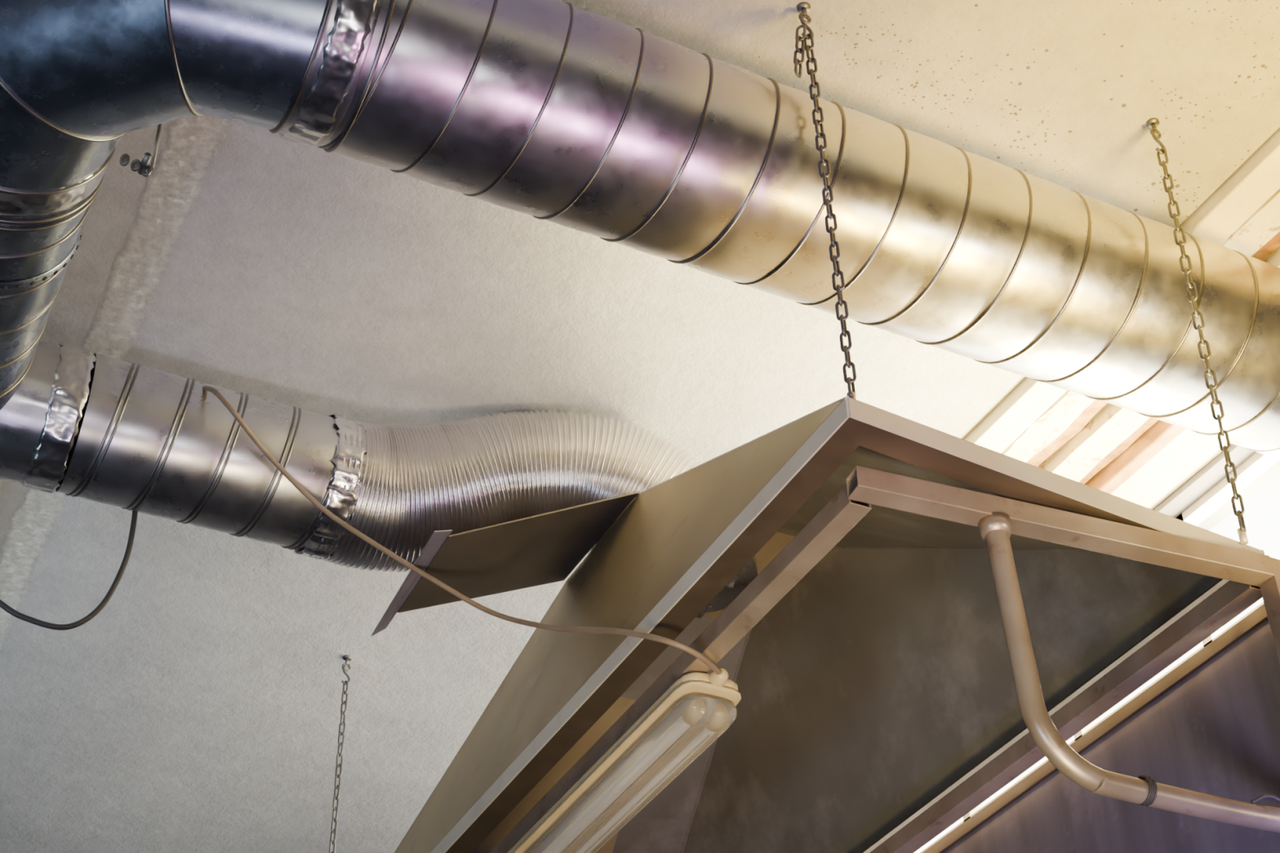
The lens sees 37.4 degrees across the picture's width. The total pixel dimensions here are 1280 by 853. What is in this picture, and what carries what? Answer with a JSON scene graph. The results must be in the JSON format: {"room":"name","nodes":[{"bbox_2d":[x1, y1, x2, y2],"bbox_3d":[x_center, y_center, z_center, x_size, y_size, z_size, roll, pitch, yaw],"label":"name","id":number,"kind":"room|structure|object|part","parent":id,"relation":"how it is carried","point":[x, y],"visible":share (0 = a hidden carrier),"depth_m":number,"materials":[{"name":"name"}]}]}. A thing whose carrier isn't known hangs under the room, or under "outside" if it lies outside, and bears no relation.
{"room":"industrial workshop","nodes":[
{"label":"industrial workshop","id":0,"kind":"room"},
{"bbox_2d":[0,0,1279,852],"bbox_3d":[-1.272,-0.786,2.955,4.640,0.120,8.000,16,-41,-21],"label":"ceiling","id":1,"kind":"structure","parent":0,"point":[198,710],"depth_m":3.71,"materials":[{"name":"paint"}]},
{"bbox_2d":[119,123,162,177],"bbox_3d":[-0.785,-0.504,3.016,0.053,0.271,0.040,16,-41,-21],"label":"strap","id":2,"kind":"object","parent":1,"relation":"hanging from","point":[142,166],"visible":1,"depth_m":2.94,"materials":[{"name":"metal"}]},
{"bbox_2d":[0,164,107,409],"bbox_3d":[-1.565,0.272,3.842,0.328,0.328,2.718,16,-41,-21],"label":"spiral duct","id":3,"kind":"object","parent":2,"relation":"hanging from","point":[39,235],"visible":0.6,"depth_m":2.99,"materials":[{"name":"metal"}]},
{"bbox_2d":[0,337,366,559],"bbox_3d":[-0.887,0.038,3.562,0.697,0.282,0.287,16,-41,-21],"label":"duct","id":4,"kind":"object","parent":3,"relation":"attached to","point":[80,423],"visible":0.98,"depth_m":3.46,"materials":[{"name":"metal"}]},
{"bbox_2d":[0,510,137,630],"bbox_3d":[-1.116,0.192,3.388,0.406,0.355,0.010,16,-41,-21],"label":"hanging cable","id":5,"kind":"object","parent":4,"relation":"hanging from","point":[5,606],"visible":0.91,"depth_m":3.37,"materials":[{"name":"rubber"}]},
{"bbox_2d":[0,0,395,195],"bbox_3d":[-0.727,-0.591,2.760,0.609,0.333,0.526,16,-41,-21],"label":"duct elbow","id":6,"kind":"object","parent":3,"relation":"attached to","point":[77,77],"visible":1,"depth_m":2.64,"materials":[{"name":"metal"}]},
{"bbox_2d":[316,0,1279,459],"bbox_3d":[0.505,-0.302,3.170,2.086,0.328,0.328,16,-41,-21],"label":"spiral duct","id":7,"kind":"object","parent":6,"relation":"attached to","point":[558,112],"visible":0.98,"depth_m":2.94,"materials":[{"name":"metal"}]},
{"bbox_3d":[-0.769,-0.500,3.038,0.006,0.250,0.016,16,-41,-21],"label":"hanger rod","id":8,"kind":"part","parent":2,"relation":"part of","materials":[{"name":"metal"}]},
{"bbox_2d":[328,655,351,852],"bbox_3d":[-0.706,0.880,4.363,0.024,0.803,0.023,1,-38,-3],"label":"hanging chain","id":9,"kind":"object","parent":1,"relation":"hanging from","point":[347,658],"visible":1,"depth_m":4.44,"materials":[{"name":"metal"}]},
{"bbox_2d":[309,409,700,572],"bbox_3d":[-0.213,0.144,3.775,0.892,0.366,0.311,6,-39,-9],"label":"flexible duct","id":10,"kind":"object","parent":1,"relation":"hanging from","point":[468,474],"visible":0.56,"depth_m":3.66,"materials":[{"name":"metal"}]},
{"bbox_2d":[793,1,856,399],"bbox_3d":[0.265,-0.361,2.799,0.056,0.803,0.025,16,-41,-21],"label":"hanging chain","id":11,"kind":"object","parent":1,"relation":"hanging from","point":[803,7],"visible":1,"depth_m":2.82,"materials":[{"name":"metal"}]},
{"bbox_2d":[394,391,1264,852],"bbox_3d":[0.119,0.489,3.614,0.756,0.578,2.230,16,-41,-21],"label":"extraction hood","id":12,"kind":"object","parent":11,"relation":"hanging from","point":[882,682],"visible":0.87,"depth_m":3.43,"materials":[{"name":"metal"}]},
{"bbox_2d":[371,491,639,636],"bbox_3d":[-0.273,0.271,3.589,0.411,0.221,0.435,16,-41,-21],"label":"plate","id":13,"kind":"object","parent":12,"relation":"attached to","point":[544,548],"visible":0.96,"depth_m":3.56,"materials":[{"name":"metal"}]},
{"bbox_3d":[-0.163,0.839,4.066,0.749,0.529,0.951,16,-41,-21],"label":"panel","id":14,"kind":"part","parent":12,"relation":"part of","materials":[{"name":"metal"}]},
{"bbox_3d":[-0.144,0.402,3.517,0.169,0.511,2.224,16,-41,-21],"label":"panel","id":15,"kind":"part","parent":12,"relation":"part of","materials":[{"name":"metal"}]},
{"bbox_3d":[0.375,0.571,3.737,0.164,0.527,2.186,16,-41,-21],"label":"panel","id":16,"kind":"part","parent":12,"relation":"part of","materials":[{"name":"metal"}]},
{"bbox_3d":[0.402,0.126,3.168,0.749,0.529,0.945,16,-41,-21],"label":"panel","id":17,"kind":"part","parent":12,"relation":"part of","materials":[{"name":"metal"}]},
{"bbox_2d":[1146,117,1246,532],"bbox_3d":[0.895,-0.185,3.037,0.023,0.813,0.087,-3,-38,2],"label":"hanging chain","id":18,"kind":"object","parent":1,"relation":"hanging from","point":[1153,122],"visible":1,"depth_m":3.02,"materials":[{"name":"metal"}]},
{"bbox_2d":[1152,444,1279,530],"bbox_3d":[1.340,-0.096,4.052,0.150,0.325,8.000,16,-41,-21],"label":"fluorescent light","id":19,"kind":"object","parent":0,"point":[1212,473],"depth_m":4.08,"materials":[{"name":"paint"}]},
{"bbox_3d":[-0.959,2.523,0.525,5.160,0.100,8.000,16,-41,-21],"label":"floor","id":20,"kind":"structure","parent":0,"visible":0},
{"bbox_2d":[488,465,1279,852],"bbox_3d":[0.183,1.968,2.489,0.710,3.146,2.227,16,-41,-21],"label":"frame","id":21,"kind":"object","parent":20,"relation":"on","point":[1252,576],"visible":1,"depth_m":2.72,"materials":[{"name":"metal"}]},
{"bbox_2d":[506,667,741,852],"bbox_3d":[-0.155,0.763,3.363,0.110,0.088,1.293,16,-41,-21],"label":"lamp","id":22,"kind":"object","parent":21,"relation":"attached to","point":[697,708],"visible":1,"depth_m":3.06,"materials":[{"name":"plastic"}]},
{"bbox_2d":[202,386,722,675],"bbox_3d":[-0.354,0.175,3.286,0.998,0.814,0.283,-10,-39,11],"label":"power cable","id":23,"kind":"object","parent":22,"relation":"attached to","point":[704,659],"visible":0.97,"depth_m":3.35,"materials":[{"name":"rubber"}]},
{"bbox_3d":[-0.156,0.676,3.349,0.036,0.036,2.083,16,-41,-21],"label":"rail","id":24,"kind":"part","parent":21,"relation":"part of","materials":[{"name":"metal"}]},
{"bbox_3d":[0.607,0.145,2.691,0.674,0.039,0.035,12,-40,-17],"label":"rail","id":25,"kind":"part","parent":21,"relation":"part of","materials":[{"name":"metal"}]},
{"bbox_3d":[0.440,0.828,3.556,0.035,0.035,2.150,16,-41,-21],"label":"rail","id":26,"kind":"part","parent":21,"relation":"part of","materials":[{"name":"metal"}]},
{"bbox_3d":[0.966,1.444,1.837,0.034,3.140,0.034,16,-41,-21],"label":"corner post","id":27,"kind":"part","parent":21,"relation":"part of","materials":[{"name":"metal"}]},
{"bbox_2d":[922,604,1279,852],"bbox_3d":[0.484,2.110,2.655,0.012,3.112,2.245,16,-41,-21],"label":"panel","id":28,"kind":"object","parent":20,"relation":"on","point":[1211,726],"visible":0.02,"depth_m":2.94,"materials":[{"name":"metal"}]},
{"bbox_3d":[1.036,-0.158,3.910,0.530,0.030,8.000,16,-41,-21],"label":"backing","id":29,"kind":"object","parent":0,"visible":0},
{"bbox_2d":[1079,417,1159,484],"bbox_3d":[1.093,-0.092,3.894,0.052,0.095,8.000,16,-41,-21],"label":"ceiling panel","id":30,"kind":"object","parent":29,"relation":"attached to","point":[1150,421],"visible":0.05,"depth_m":4.01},
{"bbox_2d":[962,127,1279,453],"bbox_3d":[0.846,-0.154,3.787,0.073,0.120,8.000,16,-41,-21],"label":"ceiling panel","id":31,"kind":"object","parent":29,"relation":"attached to","point":[1257,179],"visible":0.02,"depth_m":3.43,"materials":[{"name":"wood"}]},
{"bbox_2d":[1084,420,1186,493],"bbox_3d":[1.133,-0.071,3.902,0.035,0.120,8.000,16,-41,-21],"label":"timber","id":32,"kind":"object","parent":29,"relation":"attached to","point":[1160,434],"visible":0.02,"depth_m":3.99,"materials":[{"name":"brown wood"}]},
{"bbox_2d":[1000,188,1279,462],"bbox_3d":[0.926,-0.135,3.822,0.086,0.108,8.000,16,-41,-21],"label":"ceiling panel","id":33,"kind":"object","parent":29,"relation":"attached to","point":[1264,224],"visible":0.06,"depth_m":3.85,"materials":[{"name":"beige paint"}]},
{"bbox_2d":[1026,231,1279,466],"bbox_3d":[0.979,-0.127,3.850,0.056,0.090,8.000,16,-41,-21],"label":"ceiling panel","id":34,"kind":"object","parent":29,"relation":"attached to","point":[1273,243],"visible":0.06,"depth_m":3.94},
{"bbox_2d":[1038,245,1279,482],"bbox_3d":[1.041,-0.100,3.867,0.092,0.114,8.000,16,-41,-21],"label":"ceiling panel","id":35,"kind":"object","parent":29,"relation":"attached to","point":[1112,424],"visible":0.04,"depth_m":3.95,"materials":[{"name":"paint"}]},
{"bbox_2d":[1111,428,1231,509],"bbox_3d":[1.215,-0.055,3.941,0.132,0.100,8.000,16,-41,-21],"label":"ceiling panel","id":36,"kind":"object","parent":29,"relation":"attached to","point":[1190,451],"visible":0.02,"depth_m":4.05,"materials":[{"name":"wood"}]},
{"bbox_3d":[1.413,0.476,3.445,0.040,1.325,0.028,16,-41,-21],"label":"mullion","id":37,"kind":"object","parent":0,"visible":0},
{"bbox_2d":[920,601,1263,852],"bbox_3d":[0.911,0.839,4.435,0.040,0.016,2.240,16,-41,-21],"label":"bar","id":38,"kind":"object","parent":37,"relation":"attached to","point":[1262,603],"visible":0.02,"depth_m":4.19,"materials":[{"name":"paint"}]}
]}

